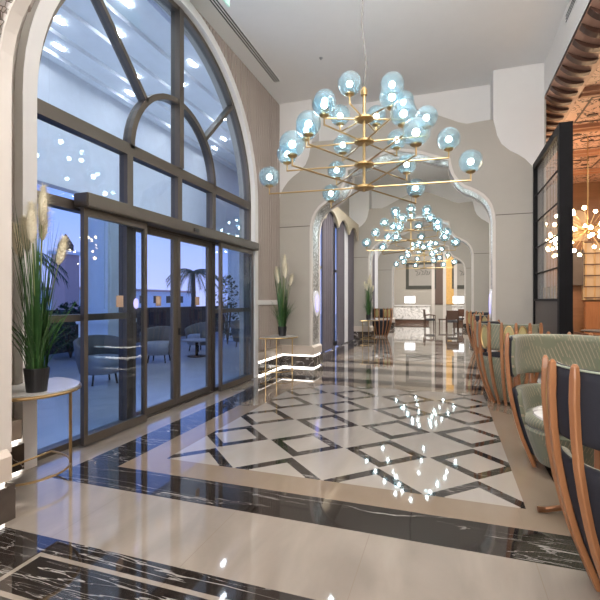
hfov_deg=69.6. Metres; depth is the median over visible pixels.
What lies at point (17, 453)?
baseboard
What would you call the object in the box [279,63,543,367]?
wall
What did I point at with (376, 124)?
socket
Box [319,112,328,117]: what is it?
socket
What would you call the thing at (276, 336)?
console table
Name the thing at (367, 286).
pampas grass
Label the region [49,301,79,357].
shrub
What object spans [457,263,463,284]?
artwork
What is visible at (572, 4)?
air slot
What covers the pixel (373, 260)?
curtain
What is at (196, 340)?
table
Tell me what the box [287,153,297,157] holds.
socket
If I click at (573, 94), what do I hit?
ceiling
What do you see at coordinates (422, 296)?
wall
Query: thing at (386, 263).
wall
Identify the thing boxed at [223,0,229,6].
exit sign
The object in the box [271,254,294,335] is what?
pampas grass
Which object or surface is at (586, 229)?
globe pendant
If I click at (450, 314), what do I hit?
armchair
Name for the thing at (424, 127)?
socket
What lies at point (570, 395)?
tub chair
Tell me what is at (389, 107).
socket
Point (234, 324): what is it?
armchair
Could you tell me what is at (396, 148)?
socket
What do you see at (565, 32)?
wall
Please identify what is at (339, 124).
socket
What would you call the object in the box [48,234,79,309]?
tower building
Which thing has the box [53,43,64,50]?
recessed light
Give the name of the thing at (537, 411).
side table
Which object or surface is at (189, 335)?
cushion
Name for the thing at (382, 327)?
tub chair
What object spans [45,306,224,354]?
fence
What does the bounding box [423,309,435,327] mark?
armchair
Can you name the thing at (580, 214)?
arched panel
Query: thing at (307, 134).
socket
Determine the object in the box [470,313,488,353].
tub chair
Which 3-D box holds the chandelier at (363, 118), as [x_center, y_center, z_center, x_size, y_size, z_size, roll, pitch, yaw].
[0.814,-2.905,5.493,2.816,3.049,2.475,0,0,15]
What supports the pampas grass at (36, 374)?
on the console table at (57, 386)
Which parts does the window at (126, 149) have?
rail, rail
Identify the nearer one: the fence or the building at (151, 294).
the fence
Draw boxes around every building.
[40,287,190,309]
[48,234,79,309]
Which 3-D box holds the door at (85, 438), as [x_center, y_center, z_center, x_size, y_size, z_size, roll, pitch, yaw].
[-2.052,0.270,4.841,0.050,2.420,0.970,0,0,19]
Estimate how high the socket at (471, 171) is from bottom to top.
0.030 m
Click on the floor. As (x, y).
(385, 468)
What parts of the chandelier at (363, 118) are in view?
globe, globe, globe, bulb, globe, globe, bulb, arm, globe, bulb, globe, arm, arm, globe, arm, globe, arm, globe, arm, globe, arm, arm, arm, globe, bulb, arm, arm, cord, stem, globe, arm, arm, arm, arm, arm, arm, globe, globe, bulb, arm, arm, globe, arm, globe, globe, bulb, arm, globe, globe, bulb, globe, globe, globe, bulb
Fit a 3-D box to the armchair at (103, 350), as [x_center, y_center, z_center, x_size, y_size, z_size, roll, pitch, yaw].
[-3.667,1.091,7.942,0.918,0.863,0.820,0,0,-41]
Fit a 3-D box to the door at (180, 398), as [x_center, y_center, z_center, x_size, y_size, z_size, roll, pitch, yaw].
[-1.609,0.275,6.587,0.075,2.410,0.920,0,0,19]
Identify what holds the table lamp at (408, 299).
on the reception desk at (402, 313)
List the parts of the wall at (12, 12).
board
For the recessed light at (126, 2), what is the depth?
6.89 m
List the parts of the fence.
rail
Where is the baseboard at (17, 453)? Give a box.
[10,346,282,473]
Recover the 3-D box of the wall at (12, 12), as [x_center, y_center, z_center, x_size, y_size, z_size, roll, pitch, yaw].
[-0.326,-1.465,2.009,5.320,5.930,0.740,0,0,19]
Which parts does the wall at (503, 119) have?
board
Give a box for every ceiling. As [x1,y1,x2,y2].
[42,0,236,171]
[189,0,568,185]
[544,0,599,184]
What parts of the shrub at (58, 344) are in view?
stem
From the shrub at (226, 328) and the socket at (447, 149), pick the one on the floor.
the shrub at (226, 328)
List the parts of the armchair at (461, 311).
backrest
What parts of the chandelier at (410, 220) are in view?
arm, stem, arm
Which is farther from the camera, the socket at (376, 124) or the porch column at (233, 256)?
the porch column at (233, 256)
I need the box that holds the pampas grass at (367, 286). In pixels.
[361,275,374,319]
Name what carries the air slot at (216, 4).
attached to the ceiling at (435, 46)
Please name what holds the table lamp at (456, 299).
on the reception desk at (454, 307)
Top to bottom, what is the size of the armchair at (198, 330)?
0.863 m
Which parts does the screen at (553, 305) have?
post, rail, rail, panel, cross rod, cross rod, cross rod, cross rod, post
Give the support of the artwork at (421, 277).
attached to the framed picture at (421, 278)
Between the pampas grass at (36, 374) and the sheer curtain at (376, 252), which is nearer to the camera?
the pampas grass at (36, 374)
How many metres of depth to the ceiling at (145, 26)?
8.50 m
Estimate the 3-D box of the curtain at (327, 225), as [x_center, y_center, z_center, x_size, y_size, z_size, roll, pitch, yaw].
[0.800,-0.645,12.701,0.141,4.210,0.950,0,0,19]
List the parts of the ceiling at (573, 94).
carved panel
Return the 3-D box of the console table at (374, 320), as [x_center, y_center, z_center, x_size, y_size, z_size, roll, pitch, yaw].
[2.539,1.107,15.620,0.608,0.785,0.948,0,0,19]
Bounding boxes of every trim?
[14,0,257,470]
[258,300,277,304]
[432,251,456,321]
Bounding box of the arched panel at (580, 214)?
[573,210,587,240]
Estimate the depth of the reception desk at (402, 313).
27.75 m
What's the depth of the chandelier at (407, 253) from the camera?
19.35 m
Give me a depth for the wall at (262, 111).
8.75 m
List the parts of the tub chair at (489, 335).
backrest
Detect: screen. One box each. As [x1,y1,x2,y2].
[533,121,572,382]
[582,241,599,299]
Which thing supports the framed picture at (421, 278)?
attached to the wall at (422, 296)
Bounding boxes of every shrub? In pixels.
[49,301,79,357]
[215,275,238,343]
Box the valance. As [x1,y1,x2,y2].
[324,207,358,240]
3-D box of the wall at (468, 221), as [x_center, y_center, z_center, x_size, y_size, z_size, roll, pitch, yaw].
[4.511,-1.465,16.129,5.320,5.930,0.740,0,0,19]
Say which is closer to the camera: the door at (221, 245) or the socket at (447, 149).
the socket at (447, 149)
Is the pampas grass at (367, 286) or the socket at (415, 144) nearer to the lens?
the socket at (415, 144)
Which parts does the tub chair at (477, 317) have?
backrest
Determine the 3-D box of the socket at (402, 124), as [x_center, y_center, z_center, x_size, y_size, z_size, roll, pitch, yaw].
[1.080,-1.820,4.508,0.120,0.030,0.120,0,0,-15]
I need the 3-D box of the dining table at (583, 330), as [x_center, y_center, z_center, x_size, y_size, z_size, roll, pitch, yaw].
[7.345,1.120,10.486,0.900,0.760,0.895,0,0,19]
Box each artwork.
[409,264,431,285]
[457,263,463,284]
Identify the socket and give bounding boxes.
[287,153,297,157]
[303,132,313,136]
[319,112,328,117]
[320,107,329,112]
[336,122,343,126]
[345,91,354,96]
[372,122,380,126]
[387,105,396,110]
[393,146,400,150]
[398,122,408,127]
[410,141,421,147]
[421,125,430,129]
[444,147,453,151]
[466,169,475,173]
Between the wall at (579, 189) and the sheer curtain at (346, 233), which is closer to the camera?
the wall at (579, 189)
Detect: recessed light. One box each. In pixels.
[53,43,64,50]
[54,17,64,24]
[122,0,131,6]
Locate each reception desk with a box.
[394,305,430,323]
[452,305,463,323]
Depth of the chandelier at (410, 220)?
12.42 m
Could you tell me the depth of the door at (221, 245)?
7.18 m
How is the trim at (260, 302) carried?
attached to the wall at (262, 111)
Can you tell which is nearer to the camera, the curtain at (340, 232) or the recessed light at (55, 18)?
the recessed light at (55, 18)
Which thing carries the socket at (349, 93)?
attached to the chandelier at (363, 118)
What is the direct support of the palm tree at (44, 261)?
on the floor
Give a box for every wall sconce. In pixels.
[313,291,319,315]
[489,289,491,318]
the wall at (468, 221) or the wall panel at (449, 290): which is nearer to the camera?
the wall at (468, 221)
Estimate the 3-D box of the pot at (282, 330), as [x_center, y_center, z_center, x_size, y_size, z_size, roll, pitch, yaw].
[-0.352,0.622,8.630,0.180,0.185,0.180,0,0,19]
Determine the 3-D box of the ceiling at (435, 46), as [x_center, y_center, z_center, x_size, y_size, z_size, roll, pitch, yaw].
[3.244,-4.480,12.630,5.650,0.100,36.000,0,0,19]
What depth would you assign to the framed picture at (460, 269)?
28.68 m
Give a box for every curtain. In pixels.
[322,212,332,350]
[336,221,344,345]
[345,226,347,341]
[348,229,353,340]
[372,252,374,318]
[375,248,377,319]
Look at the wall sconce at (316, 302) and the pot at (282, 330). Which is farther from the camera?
the wall sconce at (316, 302)
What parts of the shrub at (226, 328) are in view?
stem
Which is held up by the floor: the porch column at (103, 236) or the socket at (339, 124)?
the porch column at (103, 236)
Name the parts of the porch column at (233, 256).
panel moulding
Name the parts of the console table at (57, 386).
leg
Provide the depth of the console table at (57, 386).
3.56 m
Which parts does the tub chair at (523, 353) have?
backrest, seat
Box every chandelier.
[259,0,482,208]
[362,162,460,254]
[394,221,456,269]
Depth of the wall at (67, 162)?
9.93 m
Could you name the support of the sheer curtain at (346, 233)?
hanging from the valance
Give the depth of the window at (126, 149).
5.58 m
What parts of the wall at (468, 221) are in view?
board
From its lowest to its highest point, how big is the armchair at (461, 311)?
0.984 m
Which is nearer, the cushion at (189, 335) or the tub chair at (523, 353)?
the tub chair at (523, 353)
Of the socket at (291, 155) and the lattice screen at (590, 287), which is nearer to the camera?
the socket at (291, 155)
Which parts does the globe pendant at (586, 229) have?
stem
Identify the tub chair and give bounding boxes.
[372,308,392,336]
[466,310,488,351]
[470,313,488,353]
[473,320,542,405]
[504,331,599,467]
[541,355,599,591]
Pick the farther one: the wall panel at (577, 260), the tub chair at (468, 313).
the wall panel at (577, 260)
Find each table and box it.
[12,377,81,486]
[181,338,205,357]
[259,334,297,377]
[360,319,378,341]
[533,405,599,512]
[581,329,599,332]
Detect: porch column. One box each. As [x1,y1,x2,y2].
[76,197,136,337]
[224,249,238,340]
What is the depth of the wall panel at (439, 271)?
29.07 m
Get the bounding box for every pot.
[23,366,49,392]
[278,326,286,335]
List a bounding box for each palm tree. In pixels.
[39,253,69,290]
[165,268,224,305]
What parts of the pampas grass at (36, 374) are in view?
plume stem, plume stem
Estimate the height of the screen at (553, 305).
4.030 m
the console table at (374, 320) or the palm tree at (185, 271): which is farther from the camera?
the palm tree at (185, 271)
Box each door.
[80,207,146,445]
[133,228,176,416]
[177,235,210,403]
[218,242,253,390]
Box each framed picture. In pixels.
[406,261,435,288]
[452,260,463,288]
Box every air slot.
[208,0,279,81]
[566,0,576,23]
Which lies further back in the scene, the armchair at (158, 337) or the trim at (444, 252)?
the trim at (444, 252)
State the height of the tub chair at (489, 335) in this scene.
1.190 m
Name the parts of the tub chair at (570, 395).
backrest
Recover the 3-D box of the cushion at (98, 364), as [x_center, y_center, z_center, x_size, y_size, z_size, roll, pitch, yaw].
[-3.634,1.165,7.904,0.720,0.310,0.720,0,0,-41]
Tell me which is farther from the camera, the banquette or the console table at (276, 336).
the banquette
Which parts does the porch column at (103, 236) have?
panel moulding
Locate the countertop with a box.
[394,305,430,305]
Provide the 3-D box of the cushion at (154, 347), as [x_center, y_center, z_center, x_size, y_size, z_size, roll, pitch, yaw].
[-3.454,1.165,10.591,0.720,0.310,0.720,0,0,-1]
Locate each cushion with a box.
[88,354,118,374]
[147,340,168,355]
[187,333,199,344]
[525,407,561,435]
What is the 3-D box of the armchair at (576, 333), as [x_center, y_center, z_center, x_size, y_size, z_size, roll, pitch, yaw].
[6.703,1.009,10.384,0.598,0.984,0.615,0,0,9]
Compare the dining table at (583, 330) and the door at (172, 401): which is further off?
the dining table at (583, 330)
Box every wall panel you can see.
[435,254,442,303]
[446,254,453,304]
[573,249,582,285]
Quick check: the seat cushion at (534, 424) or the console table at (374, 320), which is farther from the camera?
the console table at (374, 320)
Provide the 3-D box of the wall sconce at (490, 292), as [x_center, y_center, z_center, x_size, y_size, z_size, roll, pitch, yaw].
[3.814,0.080,8.640,0.045,0.580,0.420,0,0,19]
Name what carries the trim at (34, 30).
attached to the wall at (262, 111)
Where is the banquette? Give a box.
[584,302,599,335]
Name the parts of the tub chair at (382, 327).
backrest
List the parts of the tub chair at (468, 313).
backrest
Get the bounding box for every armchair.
[73,335,118,385]
[139,326,169,362]
[184,322,205,351]
[230,320,238,346]
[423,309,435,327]
[446,310,458,329]
[453,309,463,326]
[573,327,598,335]
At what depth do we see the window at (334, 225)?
14.74 m
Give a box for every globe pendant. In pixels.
[546,233,573,257]
[573,136,599,255]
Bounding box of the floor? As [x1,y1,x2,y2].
[0,314,599,599]
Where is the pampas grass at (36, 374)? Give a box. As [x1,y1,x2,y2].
[12,183,81,392]
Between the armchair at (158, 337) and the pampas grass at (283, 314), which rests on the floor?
the armchair at (158, 337)
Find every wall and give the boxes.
[0,0,31,524]
[12,0,348,417]
[37,55,238,236]
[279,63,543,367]
[349,183,488,338]
[378,220,470,328]
[394,243,463,321]
[544,0,589,145]
[546,181,599,334]
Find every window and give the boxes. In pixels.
[37,0,258,460]
[320,223,335,343]
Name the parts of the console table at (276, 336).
leg, leg, leg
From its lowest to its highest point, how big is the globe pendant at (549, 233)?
2.428 m
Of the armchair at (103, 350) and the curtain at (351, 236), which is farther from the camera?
the curtain at (351, 236)
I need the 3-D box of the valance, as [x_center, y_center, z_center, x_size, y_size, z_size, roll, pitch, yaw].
[1.185,-2.550,13.441,0.070,0.600,6.200,0,0,19]
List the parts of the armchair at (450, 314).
seat, backrest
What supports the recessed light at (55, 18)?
in the ceiling at (145, 26)
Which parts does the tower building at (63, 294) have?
cornice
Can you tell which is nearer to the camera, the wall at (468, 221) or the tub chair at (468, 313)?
the tub chair at (468, 313)

